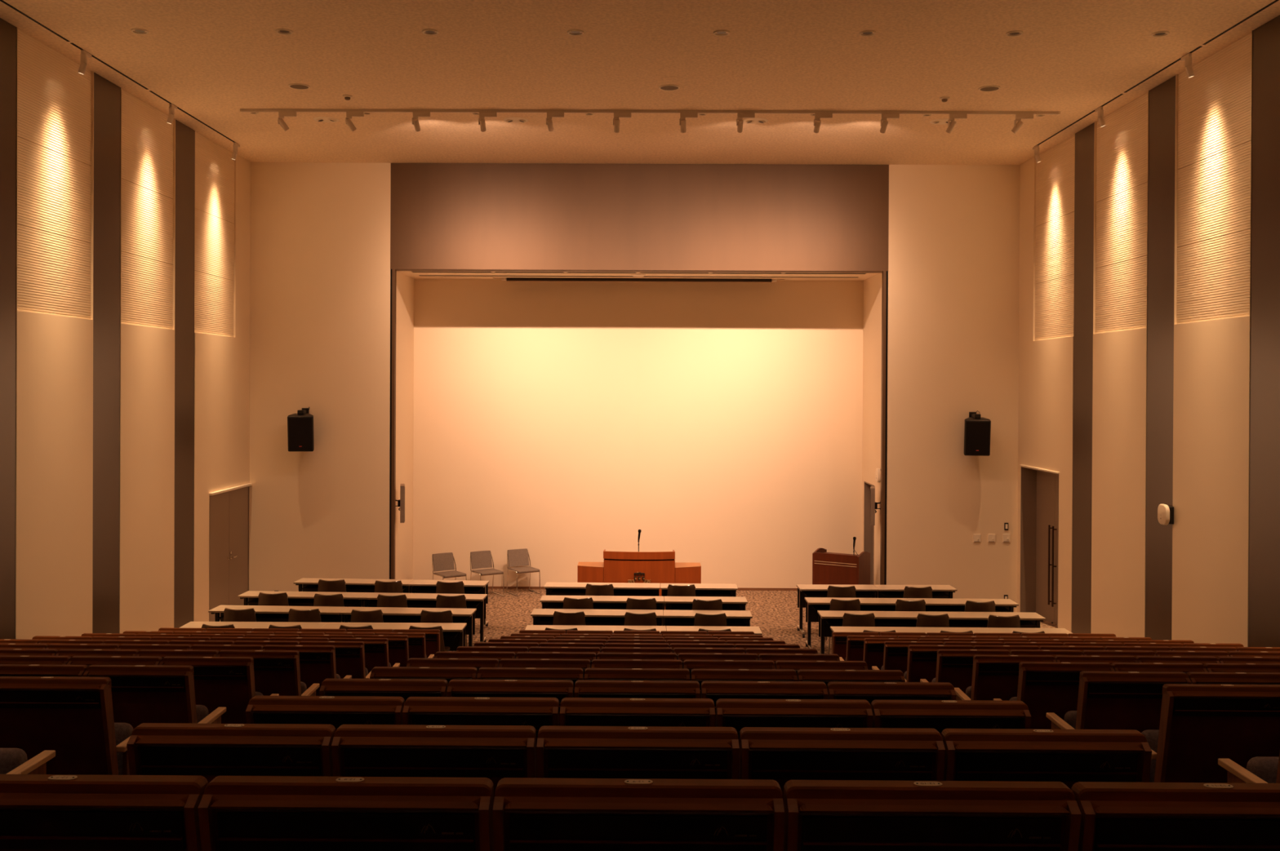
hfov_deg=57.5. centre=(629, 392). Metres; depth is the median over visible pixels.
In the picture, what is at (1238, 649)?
seat
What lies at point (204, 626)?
shell chair
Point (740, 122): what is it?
track spotlight
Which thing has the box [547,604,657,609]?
shelf
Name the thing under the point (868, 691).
seat
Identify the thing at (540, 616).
folding table
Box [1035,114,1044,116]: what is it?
recessed light
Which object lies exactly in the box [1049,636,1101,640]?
seat
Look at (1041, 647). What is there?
seat
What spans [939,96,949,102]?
smoke detector
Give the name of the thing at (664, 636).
seat
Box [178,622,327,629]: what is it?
folding table
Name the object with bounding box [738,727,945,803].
seat
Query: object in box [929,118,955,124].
fitting
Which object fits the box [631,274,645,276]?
smoke detector
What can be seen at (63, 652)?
seat
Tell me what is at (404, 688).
seat
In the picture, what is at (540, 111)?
track
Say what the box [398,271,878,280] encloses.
ceiling
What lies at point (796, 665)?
seat
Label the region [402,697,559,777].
seat
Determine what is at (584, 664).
seat
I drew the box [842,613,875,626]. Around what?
shell chair
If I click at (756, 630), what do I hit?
folding table
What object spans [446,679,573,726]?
seat
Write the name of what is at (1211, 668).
seat
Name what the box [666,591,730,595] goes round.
shelf
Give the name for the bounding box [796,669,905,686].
seat
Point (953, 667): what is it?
seat
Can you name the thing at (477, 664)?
seat
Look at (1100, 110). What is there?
washer
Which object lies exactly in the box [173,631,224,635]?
seat
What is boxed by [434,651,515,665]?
seat
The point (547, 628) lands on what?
shell chair
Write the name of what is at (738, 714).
seat
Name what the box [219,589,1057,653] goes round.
floor
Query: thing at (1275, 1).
track
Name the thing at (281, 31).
recessed light
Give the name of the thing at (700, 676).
seat
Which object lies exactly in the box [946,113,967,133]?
track spotlight
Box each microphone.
[637,529,640,551]
[853,537,858,555]
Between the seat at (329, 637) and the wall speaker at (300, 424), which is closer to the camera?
the seat at (329, 637)
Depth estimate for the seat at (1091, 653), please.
8.83 m
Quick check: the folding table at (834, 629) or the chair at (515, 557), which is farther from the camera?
the chair at (515, 557)
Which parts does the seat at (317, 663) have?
rail, armrest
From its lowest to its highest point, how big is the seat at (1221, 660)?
0.948 m
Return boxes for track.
[0,0,237,143]
[240,108,1060,115]
[1036,0,1279,145]
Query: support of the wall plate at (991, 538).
attached to the wall at (326, 238)
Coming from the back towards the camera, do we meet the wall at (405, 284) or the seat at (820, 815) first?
the wall at (405, 284)
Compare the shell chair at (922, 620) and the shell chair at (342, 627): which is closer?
the shell chair at (342, 627)
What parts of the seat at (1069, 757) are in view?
number plate, rail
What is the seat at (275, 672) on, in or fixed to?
on the floor
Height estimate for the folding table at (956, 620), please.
0.700 m
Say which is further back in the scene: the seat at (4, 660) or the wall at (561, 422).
the wall at (561, 422)
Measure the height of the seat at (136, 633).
0.948 m
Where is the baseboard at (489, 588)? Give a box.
[488,586,797,591]
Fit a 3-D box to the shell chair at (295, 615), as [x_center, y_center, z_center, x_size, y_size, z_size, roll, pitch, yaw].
[-4.151,3.154,15.070,0.470,0.792,0.538,0,0,0]
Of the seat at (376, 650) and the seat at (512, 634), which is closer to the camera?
the seat at (376, 650)
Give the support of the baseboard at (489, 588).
attached to the wall at (561, 422)
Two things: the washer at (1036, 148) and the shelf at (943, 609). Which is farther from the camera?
the washer at (1036, 148)
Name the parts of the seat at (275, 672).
rail, armrest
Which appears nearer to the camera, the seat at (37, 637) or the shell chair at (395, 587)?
the seat at (37, 637)
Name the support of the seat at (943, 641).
on the floor
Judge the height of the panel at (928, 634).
0.785 m
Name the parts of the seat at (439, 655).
rail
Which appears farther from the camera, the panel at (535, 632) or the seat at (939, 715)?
the panel at (535, 632)
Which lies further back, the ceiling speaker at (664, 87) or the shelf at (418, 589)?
the shelf at (418, 589)
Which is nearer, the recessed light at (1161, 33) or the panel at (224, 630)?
the recessed light at (1161, 33)
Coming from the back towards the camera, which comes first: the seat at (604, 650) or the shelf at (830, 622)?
the shelf at (830, 622)
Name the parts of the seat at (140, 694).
rail, armrest, armrest panel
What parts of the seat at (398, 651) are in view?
rail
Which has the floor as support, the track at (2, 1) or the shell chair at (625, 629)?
the shell chair at (625, 629)
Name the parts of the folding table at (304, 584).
modesty panel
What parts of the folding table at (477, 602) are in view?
modesty panel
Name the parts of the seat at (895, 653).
armrest, rail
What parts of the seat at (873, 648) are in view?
rail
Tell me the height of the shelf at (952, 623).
0.015 m
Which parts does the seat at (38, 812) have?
number plate, rail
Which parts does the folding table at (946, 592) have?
modesty panel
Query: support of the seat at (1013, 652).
on the floor
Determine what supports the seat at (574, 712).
on the floor
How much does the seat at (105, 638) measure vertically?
0.948 m
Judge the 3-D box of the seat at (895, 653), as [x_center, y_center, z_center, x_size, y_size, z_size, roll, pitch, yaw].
[2.612,2.773,10.950,0.571,0.948,0.482,0,0,0]
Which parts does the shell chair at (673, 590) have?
backrest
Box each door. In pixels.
[208,483,252,622]
[863,481,874,585]
[1019,464,1058,628]
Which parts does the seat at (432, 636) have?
rail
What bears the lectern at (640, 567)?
on the floor
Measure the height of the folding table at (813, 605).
0.700 m
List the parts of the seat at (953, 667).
armrest, rail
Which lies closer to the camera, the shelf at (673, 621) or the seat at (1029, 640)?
the seat at (1029, 640)
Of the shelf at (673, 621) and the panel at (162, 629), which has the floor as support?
the panel at (162, 629)
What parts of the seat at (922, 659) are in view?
rail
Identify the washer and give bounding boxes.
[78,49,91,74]
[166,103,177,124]
[231,142,239,159]
[1032,145,1040,163]
[1094,106,1105,127]
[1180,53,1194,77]
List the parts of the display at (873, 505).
wall arm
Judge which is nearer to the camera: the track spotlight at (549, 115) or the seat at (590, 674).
the seat at (590, 674)
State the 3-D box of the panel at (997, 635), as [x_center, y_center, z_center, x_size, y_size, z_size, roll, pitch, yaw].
[4.293,3.203,13.600,0.542,0.785,0.102,0,0,0]
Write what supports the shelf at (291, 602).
attached to the folding table at (250, 597)
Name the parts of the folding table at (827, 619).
modesty panel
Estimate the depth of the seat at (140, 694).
6.04 m
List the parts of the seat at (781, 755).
number plate, rail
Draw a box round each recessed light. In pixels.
[130,28,148,34]
[249,111,258,114]
[275,28,293,35]
[422,29,438,35]
[567,29,583,35]
[697,113,706,115]
[713,30,729,35]
[858,30,875,36]
[1005,31,1022,36]
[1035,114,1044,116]
[1151,31,1169,37]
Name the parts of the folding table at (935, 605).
modesty panel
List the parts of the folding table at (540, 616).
modesty panel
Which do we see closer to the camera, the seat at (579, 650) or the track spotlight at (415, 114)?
the seat at (579, 650)
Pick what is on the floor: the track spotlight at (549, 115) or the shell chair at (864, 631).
the shell chair at (864, 631)
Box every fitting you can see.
[313,116,339,122]
[502,117,528,123]
[742,118,768,124]
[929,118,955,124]
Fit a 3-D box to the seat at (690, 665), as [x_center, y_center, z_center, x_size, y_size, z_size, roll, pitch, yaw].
[0.581,2.075,7.160,0.571,0.948,0.482,0,0,0]
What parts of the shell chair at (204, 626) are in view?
backrest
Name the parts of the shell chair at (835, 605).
leg, backrest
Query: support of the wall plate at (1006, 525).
attached to the wall at (326, 238)
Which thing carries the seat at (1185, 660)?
on the floor
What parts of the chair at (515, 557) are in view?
leg, leg, backrest, seat, leg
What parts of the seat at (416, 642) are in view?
rail, armrest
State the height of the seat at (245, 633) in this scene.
0.948 m
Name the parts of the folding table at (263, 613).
modesty panel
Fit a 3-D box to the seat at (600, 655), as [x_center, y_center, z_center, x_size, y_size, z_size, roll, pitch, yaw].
[0.037,2.245,8.115,0.571,0.948,0.482,0,0,0]
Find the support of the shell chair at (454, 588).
on the floor
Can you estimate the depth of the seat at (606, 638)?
11.71 m
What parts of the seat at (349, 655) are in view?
rail, armrest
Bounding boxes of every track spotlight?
[277,111,296,131]
[345,111,364,131]
[412,111,430,132]
[478,112,497,132]
[546,112,564,131]
[613,112,631,133]
[679,112,697,133]
[736,113,755,133]
[813,113,832,133]
[880,113,899,133]
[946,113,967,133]
[1011,114,1033,133]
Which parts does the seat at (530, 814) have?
rail, number plate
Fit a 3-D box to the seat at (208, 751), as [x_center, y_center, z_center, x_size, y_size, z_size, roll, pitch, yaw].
[-1.092,1.380,3.368,0.571,0.948,0.482,0,0,0]
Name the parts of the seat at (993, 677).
armrest, rail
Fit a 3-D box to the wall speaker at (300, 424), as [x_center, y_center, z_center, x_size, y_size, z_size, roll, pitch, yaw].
[-5.418,0.607,19.316,0.431,0.737,0.450,0,0,0]
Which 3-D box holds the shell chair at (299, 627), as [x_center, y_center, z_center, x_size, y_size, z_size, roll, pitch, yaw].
[-4.093,3.160,14.057,0.470,0.792,0.538,0,0,1]
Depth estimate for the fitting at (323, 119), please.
16.31 m
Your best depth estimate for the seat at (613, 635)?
12.66 m
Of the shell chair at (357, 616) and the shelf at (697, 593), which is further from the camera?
the shelf at (697, 593)
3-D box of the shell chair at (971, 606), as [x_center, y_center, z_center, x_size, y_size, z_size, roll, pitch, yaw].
[4.720,3.193,15.857,0.470,0.792,0.538,0,0,0]
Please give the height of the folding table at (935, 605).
0.700 m
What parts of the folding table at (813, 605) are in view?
modesty panel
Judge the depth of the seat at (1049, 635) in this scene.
13.57 m
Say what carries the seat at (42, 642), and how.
on the floor
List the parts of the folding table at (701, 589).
modesty panel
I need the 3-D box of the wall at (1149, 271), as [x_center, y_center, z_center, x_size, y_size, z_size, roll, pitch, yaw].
[6.641,0.096,8.205,0.450,7.673,23.100,0,0,0]
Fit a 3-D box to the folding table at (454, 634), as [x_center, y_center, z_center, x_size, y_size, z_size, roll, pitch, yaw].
[-2.878,3.208,14.263,1.720,0.700,0.554,0,0,0]
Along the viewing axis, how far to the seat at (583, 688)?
5.04 m
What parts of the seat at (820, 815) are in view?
number plate, rail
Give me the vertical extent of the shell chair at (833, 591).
0.792 m
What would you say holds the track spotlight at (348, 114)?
attached to the track at (540, 111)
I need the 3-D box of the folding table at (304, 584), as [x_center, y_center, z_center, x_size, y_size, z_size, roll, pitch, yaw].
[-4.143,3.186,17.533,1.720,0.700,0.554,0,0,3]
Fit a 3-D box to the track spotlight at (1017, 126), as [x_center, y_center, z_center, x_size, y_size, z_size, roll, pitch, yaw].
[5.296,-3.621,15.720,0.274,0.252,0.120,0,0,0]
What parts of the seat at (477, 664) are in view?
rail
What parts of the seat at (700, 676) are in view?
rail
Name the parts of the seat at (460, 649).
rail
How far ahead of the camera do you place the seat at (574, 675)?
6.00 m
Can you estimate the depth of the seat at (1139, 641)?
11.67 m
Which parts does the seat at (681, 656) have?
rail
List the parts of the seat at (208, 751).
rail, number plate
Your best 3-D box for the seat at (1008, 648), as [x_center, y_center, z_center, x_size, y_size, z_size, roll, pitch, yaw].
[3.156,2.604,9.995,0.571,0.948,0.482,0,0,0]
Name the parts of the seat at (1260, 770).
armrest panel, armrest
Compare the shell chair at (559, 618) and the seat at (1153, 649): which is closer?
the seat at (1153, 649)
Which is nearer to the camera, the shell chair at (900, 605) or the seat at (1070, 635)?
the seat at (1070, 635)
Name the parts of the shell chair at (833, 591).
backrest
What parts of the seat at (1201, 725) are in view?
armrest, rail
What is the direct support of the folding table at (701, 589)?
on the floor
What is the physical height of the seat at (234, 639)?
0.948 m
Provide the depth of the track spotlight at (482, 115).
15.71 m
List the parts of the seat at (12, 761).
armrest panel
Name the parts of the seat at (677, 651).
rail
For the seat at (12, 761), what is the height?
0.948 m
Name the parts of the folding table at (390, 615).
modesty panel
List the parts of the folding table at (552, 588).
modesty panel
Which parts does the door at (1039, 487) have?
head trim, handle, handle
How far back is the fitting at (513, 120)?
16.29 m
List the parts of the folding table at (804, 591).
modesty panel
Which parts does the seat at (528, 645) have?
rail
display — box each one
[395,484,404,523]
[870,486,880,525]
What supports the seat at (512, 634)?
on the floor
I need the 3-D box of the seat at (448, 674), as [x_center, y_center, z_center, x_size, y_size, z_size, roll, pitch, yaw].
[-1.075,1.895,6.221,0.571,0.948,0.482,0,0,0]
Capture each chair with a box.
[200,624,235,629]
[223,608,256,622]
[257,592,288,606]
[268,624,302,629]
[288,608,321,622]
[313,593,344,607]
[317,579,346,592]
[338,625,373,630]
[350,609,383,622]
[374,580,403,593]
[377,594,407,608]
[408,626,449,651]
[420,609,453,652]
[431,552,466,580]
[435,581,464,594]
[435,595,466,646]
[470,551,505,596]
[506,548,541,596]
[545,627,577,634]
[552,611,586,626]
[563,597,593,609]
[585,583,613,595]
[623,612,657,626]
[623,628,656,631]
[626,597,656,609]
[664,584,695,605]
[692,599,722,610]
[693,613,726,626]
[698,628,731,635]
[824,599,860,653]
[825,586,856,640]
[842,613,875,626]
[862,630,895,633]
[894,599,925,611]
[902,586,932,598]
[915,613,949,627]
[940,630,973,633]
[964,600,995,612]
[986,614,1020,628]
[1012,631,1044,634]
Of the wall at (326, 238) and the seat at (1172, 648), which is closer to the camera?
the seat at (1172, 648)
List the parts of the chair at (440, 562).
backrest, seat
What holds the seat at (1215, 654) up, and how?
on the floor
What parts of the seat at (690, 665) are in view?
rail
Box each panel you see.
[158,627,205,632]
[204,628,253,632]
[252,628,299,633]
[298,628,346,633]
[346,629,393,634]
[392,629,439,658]
[519,630,565,635]
[566,631,613,635]
[613,631,659,634]
[660,631,706,635]
[707,631,754,636]
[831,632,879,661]
[879,632,927,637]
[926,632,973,637]
[973,633,1021,637]
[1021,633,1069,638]
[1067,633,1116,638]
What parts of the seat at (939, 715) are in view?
number plate, rail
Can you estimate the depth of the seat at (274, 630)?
13.63 m
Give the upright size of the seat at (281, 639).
0.948 m
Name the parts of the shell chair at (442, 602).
backrest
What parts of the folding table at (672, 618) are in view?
modesty panel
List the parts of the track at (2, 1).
rail, rail, rail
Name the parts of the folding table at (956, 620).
modesty panel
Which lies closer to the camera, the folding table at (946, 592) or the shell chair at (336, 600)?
the shell chair at (336, 600)
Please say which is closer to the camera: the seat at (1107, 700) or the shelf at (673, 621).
the seat at (1107, 700)
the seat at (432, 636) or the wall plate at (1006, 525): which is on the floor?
the seat at (432, 636)
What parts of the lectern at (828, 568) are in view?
panel, panel, panel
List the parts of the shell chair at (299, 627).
backrest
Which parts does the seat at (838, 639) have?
rail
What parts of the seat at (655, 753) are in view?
rail, number plate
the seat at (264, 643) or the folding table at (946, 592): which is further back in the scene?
the folding table at (946, 592)
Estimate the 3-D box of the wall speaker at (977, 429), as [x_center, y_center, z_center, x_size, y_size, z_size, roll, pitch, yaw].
[5.718,0.670,19.239,0.431,0.737,0.450,0,0,0]
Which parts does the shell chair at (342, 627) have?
backrest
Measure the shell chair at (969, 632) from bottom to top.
0.792 m
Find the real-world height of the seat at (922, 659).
0.948 m
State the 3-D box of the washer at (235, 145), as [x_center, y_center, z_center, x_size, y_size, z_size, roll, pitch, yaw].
[-6.076,-3.714,18.002,0.098,0.261,0.190,0,0,0]
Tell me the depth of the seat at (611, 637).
11.71 m
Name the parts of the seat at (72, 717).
rail, armrest, armrest panel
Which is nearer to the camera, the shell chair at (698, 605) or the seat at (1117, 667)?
the seat at (1117, 667)
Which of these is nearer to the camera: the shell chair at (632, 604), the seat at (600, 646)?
the seat at (600, 646)
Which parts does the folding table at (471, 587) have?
modesty panel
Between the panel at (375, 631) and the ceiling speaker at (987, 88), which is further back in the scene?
the ceiling speaker at (987, 88)
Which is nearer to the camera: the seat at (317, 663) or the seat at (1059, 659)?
the seat at (1059, 659)
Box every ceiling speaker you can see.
[288,83,310,89]
[658,84,679,90]
[977,85,1000,91]
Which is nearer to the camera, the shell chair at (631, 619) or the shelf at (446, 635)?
the shelf at (446, 635)
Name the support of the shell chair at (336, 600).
on the floor
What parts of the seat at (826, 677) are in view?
rail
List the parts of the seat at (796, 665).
rail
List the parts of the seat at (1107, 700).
armrest panel, armrest, rail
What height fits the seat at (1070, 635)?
0.785 m
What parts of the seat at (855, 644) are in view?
rail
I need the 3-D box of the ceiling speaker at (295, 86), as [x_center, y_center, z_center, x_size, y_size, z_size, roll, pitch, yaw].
[-4.114,-3.817,14.536,0.266,0.012,0.266,0,0,0]
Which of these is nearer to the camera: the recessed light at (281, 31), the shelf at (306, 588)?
the recessed light at (281, 31)
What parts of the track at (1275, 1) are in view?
rail, rail, rail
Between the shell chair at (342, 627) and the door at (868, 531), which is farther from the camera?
the door at (868, 531)
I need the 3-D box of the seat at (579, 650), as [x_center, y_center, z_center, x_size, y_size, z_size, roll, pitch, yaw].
[-0.508,2.414,9.069,0.571,0.948,0.482,0,0,0]
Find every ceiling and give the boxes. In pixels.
[0,0,1279,164]
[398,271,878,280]
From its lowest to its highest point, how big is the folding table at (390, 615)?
0.700 m
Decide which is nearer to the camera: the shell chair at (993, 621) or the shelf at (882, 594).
the shell chair at (993, 621)
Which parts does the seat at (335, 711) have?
rail, number plate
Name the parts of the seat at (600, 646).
rail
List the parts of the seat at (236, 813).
rail, number plate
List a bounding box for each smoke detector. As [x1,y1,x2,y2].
[342,94,352,100]
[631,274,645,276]
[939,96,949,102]
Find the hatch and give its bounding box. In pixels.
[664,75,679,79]
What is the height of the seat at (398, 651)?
0.948 m
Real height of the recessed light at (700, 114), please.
0.015 m
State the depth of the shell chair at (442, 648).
13.86 m
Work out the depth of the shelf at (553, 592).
17.29 m
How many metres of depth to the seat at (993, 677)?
7.90 m
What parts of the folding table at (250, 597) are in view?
modesty panel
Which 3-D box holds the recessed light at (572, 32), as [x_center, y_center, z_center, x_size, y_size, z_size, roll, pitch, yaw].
[-0.565,-3.787,12.261,0.175,0.015,0.175,0,0,0]
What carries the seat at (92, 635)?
on the floor
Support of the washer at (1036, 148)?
attached to the track at (1275, 1)
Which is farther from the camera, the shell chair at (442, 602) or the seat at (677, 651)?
the shell chair at (442, 602)
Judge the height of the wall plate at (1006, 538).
0.135 m
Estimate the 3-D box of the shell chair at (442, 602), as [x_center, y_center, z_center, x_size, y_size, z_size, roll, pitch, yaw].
[-2.435,3.158,16.122,0.470,0.792,0.538,0,0,1]
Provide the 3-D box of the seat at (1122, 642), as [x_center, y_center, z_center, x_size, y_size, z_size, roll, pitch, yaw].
[4.817,2.956,11.885,0.571,0.948,0.482,0,0,0]
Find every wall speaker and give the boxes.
[287,407,314,452]
[964,410,991,456]
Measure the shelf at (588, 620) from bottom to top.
0.015 m
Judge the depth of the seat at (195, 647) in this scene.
8.87 m
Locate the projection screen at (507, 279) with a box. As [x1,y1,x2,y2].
[501,277,777,282]
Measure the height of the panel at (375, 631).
0.785 m
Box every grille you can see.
[288,417,311,450]
[289,84,308,88]
[965,422,990,454]
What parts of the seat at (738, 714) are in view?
number plate, rail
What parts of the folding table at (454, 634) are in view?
modesty panel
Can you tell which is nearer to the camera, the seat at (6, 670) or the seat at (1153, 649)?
the seat at (6, 670)
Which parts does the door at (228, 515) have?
head trim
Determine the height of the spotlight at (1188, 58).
0.261 m
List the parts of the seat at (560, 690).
rail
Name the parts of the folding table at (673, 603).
modesty panel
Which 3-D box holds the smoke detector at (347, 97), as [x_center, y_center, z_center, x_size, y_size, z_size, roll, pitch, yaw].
[-3.627,-3.796,15.008,0.124,0.053,0.124,0,0,0]
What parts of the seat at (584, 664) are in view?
rail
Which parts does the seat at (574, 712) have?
rail, number plate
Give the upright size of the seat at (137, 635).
0.948 m
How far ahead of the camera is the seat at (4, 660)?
6.97 m
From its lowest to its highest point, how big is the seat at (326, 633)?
0.948 m
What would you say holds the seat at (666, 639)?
on the floor
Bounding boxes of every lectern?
[577,549,701,609]
[812,547,870,585]
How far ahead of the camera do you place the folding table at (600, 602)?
16.20 m
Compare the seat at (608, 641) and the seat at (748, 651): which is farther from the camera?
the seat at (608, 641)
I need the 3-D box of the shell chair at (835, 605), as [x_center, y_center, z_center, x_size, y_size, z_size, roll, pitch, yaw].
[2.921,3.184,15.948,0.470,0.792,0.538,0,0,1]
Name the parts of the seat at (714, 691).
rail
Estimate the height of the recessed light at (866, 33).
0.015 m
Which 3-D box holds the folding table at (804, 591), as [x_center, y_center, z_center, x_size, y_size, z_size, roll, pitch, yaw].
[3.071,3.222,17.215,1.150,0.700,0.554,0,0,-1]
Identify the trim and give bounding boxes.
[389,269,396,579]
[880,271,888,585]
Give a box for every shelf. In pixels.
[217,614,337,621]
[246,599,358,605]
[301,586,405,591]
[348,616,468,622]
[367,600,479,607]
[415,587,482,592]
[442,632,457,638]
[538,617,624,623]
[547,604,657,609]
[551,590,653,595]
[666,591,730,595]
[671,604,740,609]
[671,618,744,625]
[803,592,871,596]
[812,605,895,611]
[825,619,916,626]
[880,592,949,597]
[925,606,1009,612]
[948,620,1036,626]
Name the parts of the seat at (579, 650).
rail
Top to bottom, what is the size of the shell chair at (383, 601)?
0.792 m
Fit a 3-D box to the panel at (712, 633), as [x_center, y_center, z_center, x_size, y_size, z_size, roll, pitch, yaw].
[1.185,3.188,13.621,0.542,0.785,0.102,0,0,0]
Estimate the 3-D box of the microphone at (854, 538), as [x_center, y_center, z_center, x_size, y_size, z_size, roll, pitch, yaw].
[3.834,2.624,19.849,0.119,0.349,0.109,0,0,-41]
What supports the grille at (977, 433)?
attached to the wall speaker at (977, 429)
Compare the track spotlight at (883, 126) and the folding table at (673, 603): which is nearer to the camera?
the track spotlight at (883, 126)
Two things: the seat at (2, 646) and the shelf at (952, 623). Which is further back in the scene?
the shelf at (952, 623)
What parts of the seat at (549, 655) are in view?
rail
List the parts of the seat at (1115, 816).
rail, number plate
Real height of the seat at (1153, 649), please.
0.948 m
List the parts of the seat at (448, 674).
rail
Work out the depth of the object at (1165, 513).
13.81 m
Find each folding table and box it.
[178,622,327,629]
[208,605,346,622]
[237,591,367,607]
[293,577,413,593]
[320,622,466,651]
[339,607,476,646]
[359,592,487,642]
[407,579,488,632]
[524,625,666,634]
[530,608,663,626]
[539,595,664,626]
[543,582,660,596]
[660,583,737,626]
[663,609,752,626]
[664,596,747,610]
[666,626,762,635]
[796,584,879,638]
[804,597,909,648]
[817,610,929,653]
[830,626,953,633]
[874,585,957,599]
[906,598,1018,612]
[926,611,1045,628]
[947,627,1071,634]
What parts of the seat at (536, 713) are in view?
rail, number plate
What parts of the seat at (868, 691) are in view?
rail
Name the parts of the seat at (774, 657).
rail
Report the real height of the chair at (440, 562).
0.763 m
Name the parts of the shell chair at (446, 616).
backrest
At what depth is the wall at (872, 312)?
20.61 m
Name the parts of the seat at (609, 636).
rail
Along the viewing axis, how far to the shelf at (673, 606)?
16.17 m
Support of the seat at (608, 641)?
on the floor
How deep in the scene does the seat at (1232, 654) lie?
8.82 m
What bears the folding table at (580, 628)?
on the floor
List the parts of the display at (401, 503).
wall arm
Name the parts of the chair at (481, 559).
leg, backrest, seat, leg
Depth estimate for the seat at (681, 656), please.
7.90 m
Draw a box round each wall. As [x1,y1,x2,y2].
[0,17,250,639]
[248,162,1019,612]
[395,271,413,579]
[413,279,863,588]
[862,273,881,585]
[1017,15,1279,647]
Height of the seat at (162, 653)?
0.948 m
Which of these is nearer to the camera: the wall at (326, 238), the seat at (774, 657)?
the seat at (774, 657)
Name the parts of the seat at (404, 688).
rail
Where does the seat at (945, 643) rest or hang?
on the floor
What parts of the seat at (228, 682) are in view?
rail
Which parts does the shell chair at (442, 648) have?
seat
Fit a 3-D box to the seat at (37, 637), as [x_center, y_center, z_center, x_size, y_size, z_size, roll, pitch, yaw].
[-5.258,2.735,11.004,0.600,0.948,0.482,0,0,0]
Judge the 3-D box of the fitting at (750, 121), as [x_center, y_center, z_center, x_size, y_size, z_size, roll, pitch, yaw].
[1.767,-3.796,16.310,0.356,0.048,0.356,0,0,0]
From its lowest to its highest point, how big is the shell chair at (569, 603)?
0.792 m
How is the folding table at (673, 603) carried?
on the floor
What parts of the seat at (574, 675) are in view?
rail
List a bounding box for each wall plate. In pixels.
[973,534,981,542]
[987,534,995,542]
[1002,534,1010,542]
[1004,523,1008,530]
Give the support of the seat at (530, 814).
on the floor
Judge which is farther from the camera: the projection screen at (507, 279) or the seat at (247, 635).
the projection screen at (507, 279)
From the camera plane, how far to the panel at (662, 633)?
13.60 m
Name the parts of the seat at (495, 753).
rail, number plate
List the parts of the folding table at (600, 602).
modesty panel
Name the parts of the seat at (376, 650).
rail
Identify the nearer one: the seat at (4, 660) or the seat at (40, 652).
the seat at (4, 660)
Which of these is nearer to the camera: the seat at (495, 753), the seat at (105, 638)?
the seat at (495, 753)
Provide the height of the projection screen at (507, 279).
0.166 m
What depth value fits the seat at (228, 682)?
6.99 m
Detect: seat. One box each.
[0,639,39,644]
[0,644,48,648]
[0,648,57,656]
[0,655,71,665]
[0,664,87,676]
[0,676,133,775]
[0,748,55,774]
[0,774,208,850]
[31,635,92,640]
[38,640,105,644]
[46,644,119,650]
[55,648,138,657]
[66,656,162,666]
[80,633,136,637]
[83,665,226,729]
[91,636,151,640]
[103,640,169,645]
[118,644,191,651]
[123,631,173,635]
[126,723,335,783]
[135,634,191,637]
[136,649,218,657]
[150,636,210,641]
[159,657,279,724]
[168,640,234,646]
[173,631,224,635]
[190,634,244,638]
[190,644,263,652]
[198,776,493,850]
[209,637,270,642]
[217,650,319,696]
[223,631,274,635]
[233,640,299,646]
[244,634,299,638]
[245,696,404,730]
[262,645,351,696]
[269,637,328,642]
[274,632,324,635]
[298,635,353,639]
[298,641,371,679]
[319,678,448,703]
[324,632,374,636]
[328,638,399,674]
[331,724,536,805]
[353,635,409,666]
[369,666,477,686]
[374,632,434,658]
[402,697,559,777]
[406,657,498,671]
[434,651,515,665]
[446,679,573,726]
[456,646,528,658]
[473,642,538,652]
[476,667,583,697]
[488,639,546,646]
[493,777,784,850]
[498,658,590,679]
[500,635,554,643]
[510,633,560,639]
[515,652,595,668]
[528,647,599,659]
[536,725,739,779]
[538,643,604,653]
[547,639,606,647]
[555,636,608,643]
[560,634,611,639]
[560,697,715,727]
[574,680,700,698]
[584,668,689,680]
[591,659,682,668]
[596,653,676,660]
[600,647,672,653]
[604,643,669,648]
[607,640,666,643]
[609,636,663,639]
[611,634,662,637]
[662,634,712,639]
[664,637,718,643]
[666,640,725,648]
[670,644,734,653]
[673,648,745,660]
[677,653,758,668]
[683,660,775,680]
[690,668,797,698]
[701,680,827,727]
[712,635,763,640]
[715,698,872,773]
[719,637,773,644]
[726,640,785,645]
[734,644,799,650]
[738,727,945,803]
[745,648,817,656]
[758,653,839,667]
[775,660,867,675]
[782,780,1081,850]
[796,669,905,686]
[826,681,955,705]
[839,635,897,661]
[862,638,919,670]
[871,641,944,675]
[871,700,1031,734]
[897,635,948,639]
[903,644,973,682]
[918,639,973,643]
[920,649,1010,693]
[941,728,1151,790]
[943,641,1004,646]
[948,636,999,640]
[954,655,1056,701]
[973,639,1028,643]
[973,645,1039,651]
[993,662,1115,729]
[999,636,1050,640]
[1003,642,1063,647]
[1009,649,1083,657]
[1028,639,1084,643]
[1039,645,1105,652]
[1045,671,1191,733]
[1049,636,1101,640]
[1054,655,1137,664]
[1062,642,1124,647]
[1071,782,1279,850]
[1082,650,1156,657]
[1083,640,1138,644]
[1100,637,1151,640]
[1104,646,1171,652]
[1111,662,1208,674]
[1123,643,1183,648]
[1135,656,1220,665]
[1137,640,1194,644]
[1141,684,1279,782]
[1155,651,1229,657]
[1169,646,1237,652]
[1182,643,1244,648]
[1186,671,1279,684]
[1204,663,1279,672]
[1217,657,1279,663]
[1217,751,1279,783]
[1226,651,1279,657]
[1235,647,1279,651]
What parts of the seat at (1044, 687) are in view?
armrest, rail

